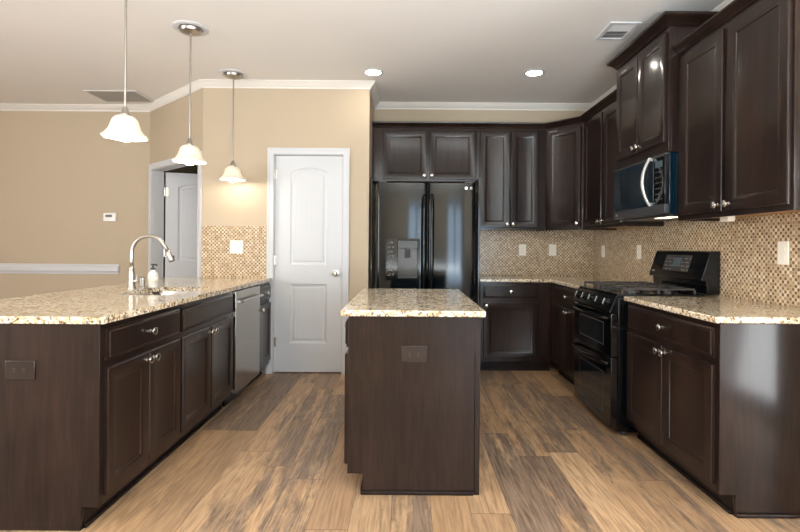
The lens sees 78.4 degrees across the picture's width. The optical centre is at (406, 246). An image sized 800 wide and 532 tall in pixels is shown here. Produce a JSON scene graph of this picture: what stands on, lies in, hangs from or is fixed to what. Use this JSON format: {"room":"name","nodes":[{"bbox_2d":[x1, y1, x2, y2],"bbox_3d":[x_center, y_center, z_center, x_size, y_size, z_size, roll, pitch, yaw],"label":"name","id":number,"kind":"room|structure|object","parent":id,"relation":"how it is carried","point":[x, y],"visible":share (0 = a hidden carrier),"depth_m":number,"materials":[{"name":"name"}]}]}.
{"room":"kitchen","nodes":[
{"label":"kitchen","id":0,"kind":"room"},
{"bbox_2d":[0,111,149,298],"bbox_3d":[-4.744,-0.206,5.560,3.710,2.768,0.120,0,0,0],"label":"wall","id":1,"kind":"structure","parent":0,"point":[59,176],"depth_m":5.50,"materials":[{"name":"beige paint"}]},
{"bbox_2d":[0,263,118,274],"bbox_3d":[-4.912,0.244,5.485,3.380,0.115,0.030,0,0,0],"label":"trim","id":2,"kind":"structure","parent":1,"relation":"attached to","point":[5,268],"depth_m":5.48,"materials":[{"name":"white paint"}]},
{"bbox_2d":[103,213,116,221],"bbox_3d":[-3.321,-0.328,5.487,0.144,0.096,0.025,0,0,0],"label":"thermostat","id":3,"kind":"object","parent":1,"relation":"attached to","point":[112,217],"visible":1,"depth_m":5.48,"materials":[{"name":"white plastic"}]},
{"bbox_2d":[150,89,202,276],"bbox_3d":[-2.374,-0.188,5.120,1.275,2.768,0.120,0,0,42],"label":"wall","id":4,"kind":"structure","parent":0,"point":[169,123],"depth_m":5.06,"materials":[{"name":"beige paint"}]},
{"bbox_2d":[148,151,201,278],"bbox_3d":[-2.376,0.143,5.105,1.239,2.107,0.141,0,0,42],"label":"trim","id":5,"kind":"structure","parent":4,"relation":"attached to","point":[156,176],"depth_m":5.45,"materials":[{"name":"white paint"}]},
{"bbox_2d":[163,172,197,277],"bbox_3d":[-2.271,0.176,5.668,1.010,2.018,0.052,0,0,-15],"label":"door","id":6,"kind":"structure","parent":4,"relation":"in","point":[181,189],"depth_m":5.58,"materials":[{"name":"white paint"}]},
{"bbox_2d":[163,165,197,277],"bbox_3d":[-2.959,-0.192,6.560,0.100,2.768,1.880,0,0,0],"label":"wall","id":7,"kind":"structure","parent":0,"point":[192,169],"depth_m":6.16,"materials":[{"name":"beige paint"}]},
{"bbox_2d":[202,88,370,372],"bbox_3d":[-1.149,-0.178,4.710,1.579,2.768,0.120,0,0,0],"label":"wall","id":8,"kind":"structure","parent":0,"point":[264,119],"depth_m":4.65,"materials":[{"name":"beige paint"}]},
{"bbox_2d":[202,226,266,277],"bbox_3d":[-1.631,0.050,4.645,0.610,0.486,0.010,0,0,0],"label":"backsplash","id":9,"kind":"structure","parent":8,"relation":"attached to","point":[217,260],"depth_m":4.64,"materials":[{"name":"tile"}]},
{"bbox_2d":[230,240,242,253],"bbox_3d":[-1.608,0.004,4.634,0.125,0.125,0.010,0,0,0],"label":"wall plate","id":10,"kind":"object","parent":9,"relation":"attached to","point":[236,246],"visible":1,"depth_m":4.63,"materials":[{"name":"beige plastic"}]},
{"bbox_2d":[266,148,349,373],"bbox_3d":[-0.935,0.138,4.699,0.777,2.140,0.141,0,0,0],"label":"trim","id":11,"kind":"structure","parent":8,"relation":"attached to","point":[272,153],"depth_m":4.63,"materials":[{"name":"white paint"}]},
{"bbox_2d":[274,156,342,371],"bbox_3d":[-0.940,0.166,4.655,0.654,2.059,0.104,0,0,0],"label":"door","id":12,"kind":"structure","parent":8,"relation":"in","point":[308,189],"depth_m":4.67,"materials":[{"name":"white paint"}]},
{"bbox_2d":[0,0,733,111],"bbox_3d":[-2.270,-1.538,3.625,8.635,0.066,3.750,0,0,0],"label":"trim","id":13,"kind":"structure","parent":8,"relation":"attached to","point":[199,84],"depth_m":5.27,"materials":[{"name":"paint"}]},
{"bbox_2d":[0,0,724,104],"bbox_3d":[-1.387,-1.614,2.000,10.600,0.100,11.200,0,0,0],"label":"ceiling","id":14,"kind":"structure","parent":0,"point":[52,51],"depth_m":3.78,"materials":[{"name":"white paint"}]},
{"bbox_2d":[83,90,153,101],"bbox_3d":[-2.998,-1.571,5.130,0.530,0.010,0.380,0,0,0],"label":"ceiling vent","id":15,"kind":"object","parent":14,"relation":"in","point":[105,95],"visible":0.99,"depth_m":5.10,"materials":[{"name":"grey metal"}]},
{"bbox_2d":[100,0,147,141],"bbox_3d":[-1.560,-1.073,2.720,0.244,0.984,0.244,0,0,0],"label":"pendant light","id":16,"kind":"object","parent":14,"relation":"hanging from","point":[124,127],"visible":1,"depth_m":2.70,"materials":[{"name":"white glass"}]},
{"bbox_2d":[119,106,130,115],"bbox_3d":[-1.562,-0.723,2.720,0.062,0.105,0.062,0,0,0],"label":"socket","id":17,"kind":"object","parent":16,"relation":"attached to","point":[125,111],"depth_m":2.70,"materials":[{"name":"silver metal"}]},
{"bbox_2d":[172,20,208,164],"bbox_3d":[-1.550,-1.073,3.510,0.244,0.984,0.244,0,0,0],"label":"pendant light","id":18,"kind":"object","parent":14,"relation":"hanging from","point":[188,154],"visible":1,"depth_m":3.48,"materials":[{"name":"beige glass"}]},
{"bbox_2d":[185,138,193,144],"bbox_3d":[-1.552,-0.723,3.510,0.062,0.105,0.062,0,0,0],"label":"socket","id":19,"kind":"object","parent":18,"relation":"attached to","point":[189,141],"depth_m":3.49,"materials":[{"name":"silver metal"}]},
{"bbox_2d":[219,69,247,181],"bbox_3d":[-1.572,-1.073,4.440,0.244,0.984,0.244,0,0,0],"label":"pendant light","id":20,"kind":"object","parent":14,"relation":"hanging from","point":[232,173],"visible":1,"depth_m":4.41,"materials":[{"name":"beige glass"}]},
{"bbox_2d":[363,68,382,75],"bbox_3d":[-0.298,-1.551,4.365,0.184,0.008,0.184,0,0,0],"label":"recessed light","id":21,"kind":"object","parent":14,"relation":"in","point":[370,71],"visible":1,"depth_m":4.36,"materials":[{"name":"white paint"}]},
{"bbox_2d":[524,69,544,76],"bbox_3d":[1.134,-1.540,4.350,0.184,0.008,0.184,0,0,0],"label":"recessed light","id":22,"kind":"object","parent":14,"relation":"in","point":[533,72],"visible":1,"depth_m":4.34,"materials":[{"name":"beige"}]},
{"bbox_2d":[595,22,641,40],"bbox_3d":[1.507,-1.536,3.500,0.215,0.010,0.285,0,0,0],"label":"ceiling vent","id":23,"kind":"object","parent":14,"relation":"in","point":[620,31],"visible":1,"depth_m":3.48,"materials":[{"name":"white metal"}]},
{"bbox_2d":[368,93,373,287],"bbox_3d":[-0.420,-0.172,4.986,0.120,2.768,0.669,0,0,0],"label":"wall","id":24,"kind":"structure","parent":0,"point":[371,117],"depth_m":4.79,"materials":[{"name":"beige paint"}]},
{"bbox_2d":[0,362,799,531],"bbox_3d":[-1.410,1.254,2.000,10.600,0.100,11.200,0,0,0],"label":"floor","id":25,"kind":"structure","parent":0,"point":[271,459],"depth_m":2.55,"materials":[{"name":"wood"}]},
{"bbox_2d":[0,305,180,530],"bbox_3d":[-1.601,0.764,2.432,0.708,0.877,0.717,0,0,0],"label":"base cabinet","id":26,"kind":"object","parent":25,"relation":"on","point":[100,411],"visible":0.96,"depth_m":2.07,"materials":[{"name":"brown wood"}]},
{"bbox_2d":[5,360,34,379],"bbox_3d":[-1.632,0.522,2.068,0.126,0.082,0.010,0,0,0],"label":"wall plate","id":27,"kind":"object","parent":26,"relation":"attached to","point":[14,369],"visible":1,"depth_m":2.07,"materials":[{"name":"brown plastic"}]},
{"bbox_2d":[10,366,17,373],"bbox_3d":[-1.653,0.522,2.065,0.033,0.033,0.003,0,0,0],"label":"socket","id":28,"kind":"object","parent":27,"relation":"attached to","point":[13,369],"depth_m":2.06,"materials":[{"name":"brown plastic"}]},
{"bbox_2d":[20,366,27,373],"bbox_3d":[-1.611,0.522,2.065,0.033,0.033,0.003,0,0,0],"label":"socket","id":29,"kind":"object","parent":27,"relation":"attached to","point":[23,369],"depth_m":2.06,"materials":[{"name":"brown plastic"}]},
{"bbox_2d":[164,291,232,457],"bbox_3d":[-1.573,0.764,3.214,0.654,0.877,0.846,0,0,0],"label":"base cabinet","id":30,"kind":"object","parent":25,"relation":"on","point":[206,324],"visible":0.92,"depth_m":3.13,"materials":[{"name":"brown wood"}]},
{"bbox_2d":[0,277,271,323],"bbox_3d":[-1.748,0.308,3.350,0.948,0.030,2.577,0,0,0],"label":"countertop","id":31,"kind":"structure","parent":30,"relation":"on","point":[109,303],"depth_m":2.64,"materials":[{"name":"stone"}]},
{"bbox_2d":[139,276,145,287],"bbox_3d":[-1.872,0.252,3.475,0.044,0.081,0.044,0,0,0],"label":"soap dispenser","id":32,"kind":"object","parent":31,"relation":"on","point":[142,279],"visible":1,"depth_m":3.46,"materials":[{"name":"silver metal"}]},
{"bbox_2d":[127,234,174,288],"bbox_3d":[-1.772,0.104,3.400,0.328,0.378,0.060,0,0,0],"label":"kitchen faucet","id":33,"kind":"object","parent":31,"relation":"on","point":[131,275],"visible":1,"depth_m":3.39,"materials":[{"name":"silver metal"}]},
{"bbox_2d":[147,264,157,287],"bbox_3d":[-1.817,0.208,3.510,0.070,0.169,0.070,0,0,-19],"label":"soap bottle","id":34,"kind":"object","parent":31,"relation":"on","point":[152,277],"visible":0.99,"depth_m":3.48,"materials":[{"name":"beige plastic"}]},
{"bbox_2d":[138,291,191,294],"bbox_3d":[-1.608,0.415,3.265,0.421,0.180,0.637,0,0,0],"label":"sink","id":35,"kind":"object","parent":31,"relation":"in","point":[161,292],"visible":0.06,"depth_m":3.53,"materials":[{"name":"silver metal"}]},
{"bbox_2d":[222,285,263,406],"bbox_3d":[-1.554,0.766,3.945,0.653,0.874,0.602,0,0,0],"label":"dishwasher","id":36,"kind":"object","parent":25,"relation":"on","point":[246,301],"visible":0.35,"depth_m":3.87,"materials":[{"name":"grey metal"}]},
{"bbox_2d":[250,282,270,383],"bbox_3d":[-1.573,0.764,4.449,0.654,0.877,0.386,0,0,0],"label":"base cabinet","id":37,"kind":"object","parent":25,"relation":"on","point":[265,288],"visible":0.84,"depth_m":4.46,"materials":[{"name":"brown wood"}]},
{"bbox_2d":[370,178,375,287],"bbox_3d":[-0.351,0.270,5.059,0.020,1.885,0.518,0,0,0],"label":"wood board","id":38,"kind":"object","parent":25,"relation":"on","point":[372,183],"visible":0.56,"depth_m":4.88,"materials":[{"name":"brown wood"}]},
{"bbox_2d":[344,316,480,495],"bbox_3d":[0.009,0.777,2.945,0.702,0.877,1.110,0,0,0],"label":"kitchen island","id":39,"kind":"object","parent":25,"relation":"on","point":[410,428],"visible":0.77,"depth_m":2.40,"materials":[{"name":"brown wood"}]},
{"bbox_2d":[341,288,485,316],"bbox_3d":[0.033,0.322,2.960,0.698,0.030,1.230,0,0,0],"label":"island countertop","id":40,"kind":"structure","parent":39,"relation":"on","point":[378,302],"depth_m":2.60,"materials":[{"name":"stone"}]},
{"bbox_2d":[401,346,426,362],"bbox_3d":[0.037,0.527,2.397,0.128,0.082,0.010,0,0,0],"label":"wall plate","id":41,"kind":"object","parent":39,"relation":"attached to","point":[409,354],"visible":1,"depth_m":2.40,"materials":[{"name":"brown plastic"}]},
{"bbox_2d":[406,351,412,357],"bbox_3d":[0.016,0.527,2.394,0.033,0.033,0.003,0,0,0],"label":"socket","id":42,"kind":"object","parent":41,"relation":"attached to","point":[409,354],"depth_m":2.39,"materials":[{"name":"brown plastic"}]},
{"bbox_2d":[415,351,421,357],"bbox_3d":[0.058,0.527,2.394,0.033,0.033,0.003,0,0,0],"label":"socket","id":43,"kind":"object","parent":41,"relation":"attached to","point":[418,354],"depth_m":2.39,"materials":[{"name":"brown plastic"}]},
{"bbox_2d":[376,181,474,301],"bbox_3d":[0.175,0.306,4.868,0.914,1.820,0.863,0,0,0],"label":"refrigerator","id":44,"kind":"object","parent":25,"relation":"on","point":[425,232],"visible":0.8,"depth_m":4.50,"materials":[{"name":"black metal"}]},
{"bbox_2d":[473,178,479,305],"bbox_3d":[0.697,0.278,5.024,0.018,1.885,0.588,0,0,0],"label":"wood board","id":45,"kind":"object","parent":25,"relation":"on","point":[477,182],"visible":0.3,"depth_m":4.77,"materials":[{"name":"brown wood"}]},
{"bbox_2d":[479,282,551,370],"bbox_3d":[1.067,0.785,5.017,0.702,0.877,0.600,0,0,0],"label":"base cabinet","id":46,"kind":"object","parent":25,"relation":"on","point":[516,328],"visible":0.89,"depth_m":4.76,"materials":[{"name":"brown wood"}]},
{"bbox_2d":[552,283,577,384],"bbox_3d":[1.692,0.790,4.308,0.654,0.877,0.923,0,0,0],"label":"base cabinet","id":47,"kind":"object","parent":25,"relation":"on","point":[563,314],"visible":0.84,"depth_m":4.40,"materials":[{"name":"brown wood"}]},
{"bbox_2d":[480,275,649,288],"bbox_3d":[1.365,0.333,4.575,1.312,0.030,1.467,0,0,0],"label":"countertop","id":48,"kind":"structure","parent":47,"relation":"on","point":[575,282],"depth_m":4.74,"materials":[{"name":"stone"}]},
{"bbox_2d":[572,250,719,435],"bbox_3d":[1.634,0.628,3.497,0.765,1.200,0.690,0,0,0],"label":"gas range","id":49,"kind":"object","parent":25,"relation":"on","point":[601,311],"visible":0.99,"depth_m":3.30,"materials":[{"name":"black metal"}]},
{"bbox_2d":[579,286,704,297],"bbox_3d":[1.637,0.320,3.497,0.566,0.024,0.690,0,0,0],"label":"cooktop","id":50,"kind":"object","parent":49,"relation":"in","point":[604,292],"depth_m":3.26,"materials":[{"name":"black metal"}]},
{"bbox_2d":[626,302,799,518],"bbox_3d":[1.696,0.790,2.678,0.662,0.877,0.939,0,0,0],"label":"base cabinet","id":51,"kind":"object","parent":25,"relation":"on","point":[719,403],"visible":0.98,"depth_m":2.22,"materials":[{"name":"brown wood"}]},
{"bbox_2d":[624,296,799,323],"bbox_3d":[1.708,0.336,2.680,0.627,0.030,0.936,0,0,0],"label":"countertop","id":52,"kind":"structure","parent":51,"relation":"on","point":[710,309],"depth_m":2.51,"materials":[{"name":"stone"}]},
{"bbox_2d":[374,109,593,298],"bbox_3d":[0.778,-0.163,5.380,2.516,2.768,0.120,0,0,0],"label":"wall","id":53,"kind":"structure","parent":0,"point":[379,114],"depth_m":5.32,"materials":[{"name":"beige paint"}]},
{"bbox_2d":[372,128,475,183],"bbox_3d":[0.181,-0.939,5.148,1.067,0.539,0.342,0,0,0],"label":"upper cabinet","id":54,"kind":"object","parent":53,"relation":"attached to","point":[398,155],"visible":0.9,"depth_m":5.02,"materials":[{"name":"brown wood"}]},
{"bbox_2d":[476,129,545,230],"bbox_3d":[1.072,-0.684,5.148,0.715,1.035,0.342,0,0,0],"label":"upper cabinet","id":55,"kind":"object","parent":53,"relation":"attached to","point":[510,163],"visible":0.9,"depth_m":5.02,"materials":[{"name":"brown wood"}]},
{"bbox_2d":[372,89,616,129],"bbox_3d":[0.895,-1.234,4.817,2.394,0.060,0.922,0,0,29],"label":"crown molding","id":56,"kind":"structure","parent":55,"relation":"attached to","point":[611,98],"depth_m":4.99,"materials":[{"name":"brown wood"}]},
{"bbox_2d":[480,230,592,275],"bbox_3d":[1.373,0.066,5.315,1.298,0.501,0.010,0,0,0],"label":"backsplash","id":57,"kind":"structure","parent":53,"relation":"attached to","point":[499,249],"depth_m":5.31,"materials":[{"name":"tile"}]},
{"bbox_2d":[519,244,525,255],"bbox_3d":[1.257,0.038,5.304,0.078,0.122,0.010,0,0,0],"label":"wall plate","id":58,"kind":"object","parent":57,"relation":"attached to","point":[522,247],"visible":1,"depth_m":5.30,"materials":[{"name":"beige plastic"}]},
{"bbox_2d":[549,244,555,255],"bbox_3d":[1.583,0.038,5.304,0.078,0.122,0.010,0,0,0],"label":"wall plate","id":59,"kind":"object","parent":57,"relation":"attached to","point":[552,247],"visible":1,"depth_m":5.30,"materials":[{"name":"beige plastic"}]},
{"bbox_2d":[545,123,583,230],"bbox_3d":[1.735,-0.679,5.028,0.608,1.035,0.583,0,0,0],"label":"upper cabinet","id":60,"kind":"object","parent":53,"relation":"attached to","point":[564,145],"visible":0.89,"depth_m":4.87,"materials":[{"name":"brown wood"}]},
{"bbox_2d":[594,276,795,308],"bbox_3d":[2.096,-0.152,3.595,0.120,2.768,3.690,0,0,0],"label":"wall","id":61,"kind":"structure","parent":0,"point":[706,295],"depth_m":3.27,"materials":[{"name":"beige paint"}]},
{"bbox_2d":[583,100,663,229],"bbox_3d":[1.851,-0.678,4.302,0.378,1.035,0.888,0,0,0],"label":"upper cabinet","id":62,"kind":"object","parent":61,"relation":"attached to","point":[600,163],"visible":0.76,"depth_m":4.28,"materials":[{"name":"brown wood"}]},
{"bbox_2d":[607,11,718,169],"bbox_3d":[1.819,-1.028,3.474,0.446,0.858,0.884,0,0,0],"label":"upper cabinet","id":63,"kind":"object","parent":61,"relation":"attached to","point":[647,103],"depth_m":3.29,"materials":[{"name":"brown wood"}]},
{"bbox_2d":[614,152,677,221],"bbox_3d":[1.792,-0.394,3.474,0.469,0.402,0.758,0,0,0],"label":"microwave","id":64,"kind":"object","parent":63,"relation":"attached to","point":[646,190],"visible":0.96,"depth_m":3.29,"materials":[{"name":"black glass"}]},
{"bbox_2d":[593,212,799,308],"bbox_3d":[2.029,0.059,3.754,0.010,0.527,3.108,0,0,0],"label":"backsplash","id":65,"kind":"structure","parent":61,"relation":"attached to","point":[750,270],"depth_m":3.05,"materials":[{"name":"tile"}]},
{"bbox_2d":[601,246,604,256],"bbox_3d":[2.019,0.051,5.035,0.010,0.122,0.078,0,0,0],"label":"wall plate","id":66,"kind":"object","parent":65,"relation":"attached to","point":[602,247],"visible":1,"depth_m":5.03,"materials":[{"name":"beige plastic"}]},
{"bbox_2d":[637,245,640,258],"bbox_3d":[2.019,0.048,4.259,0.010,0.122,0.078,0,0,0],"label":"wall plate","id":67,"kind":"object","parent":65,"relation":"attached to","point":[638,246],"visible":1,"depth_m":4.25,"materials":[{"name":"beige plastic"}]},
{"bbox_2d":[777,241,788,264],"bbox_3d":[2.019,0.035,2.628,0.010,0.125,0.078,0,0,0],"label":"wall plate","id":68,"kind":"object","parent":65,"relation":"attached to","point":[783,246],"visible":1,"depth_m":2.62,"materials":[{"name":"beige plastic"}]},
{"bbox_2d":[672,0,799,220],"bbox_3d":[1.851,-0.708,2.603,0.378,1.096,0.973,0,0,0],"label":"upper cabinet","id":69,"kind":"object","parent":61,"relation":"attached to","point":[739,151],"depth_m":2.50,"materials":[{"name":"brown wood"}]},
{"bbox_2d":[720,216,734,221],"bbox_3d":[1.866,-0.161,2.850,0.040,0.034,0.080,0,0,0],"label":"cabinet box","id":70,"kind":"object","parent":69,"relation":"attached to","point":[729,218],"visible":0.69,"depth_m":2.83,"materials":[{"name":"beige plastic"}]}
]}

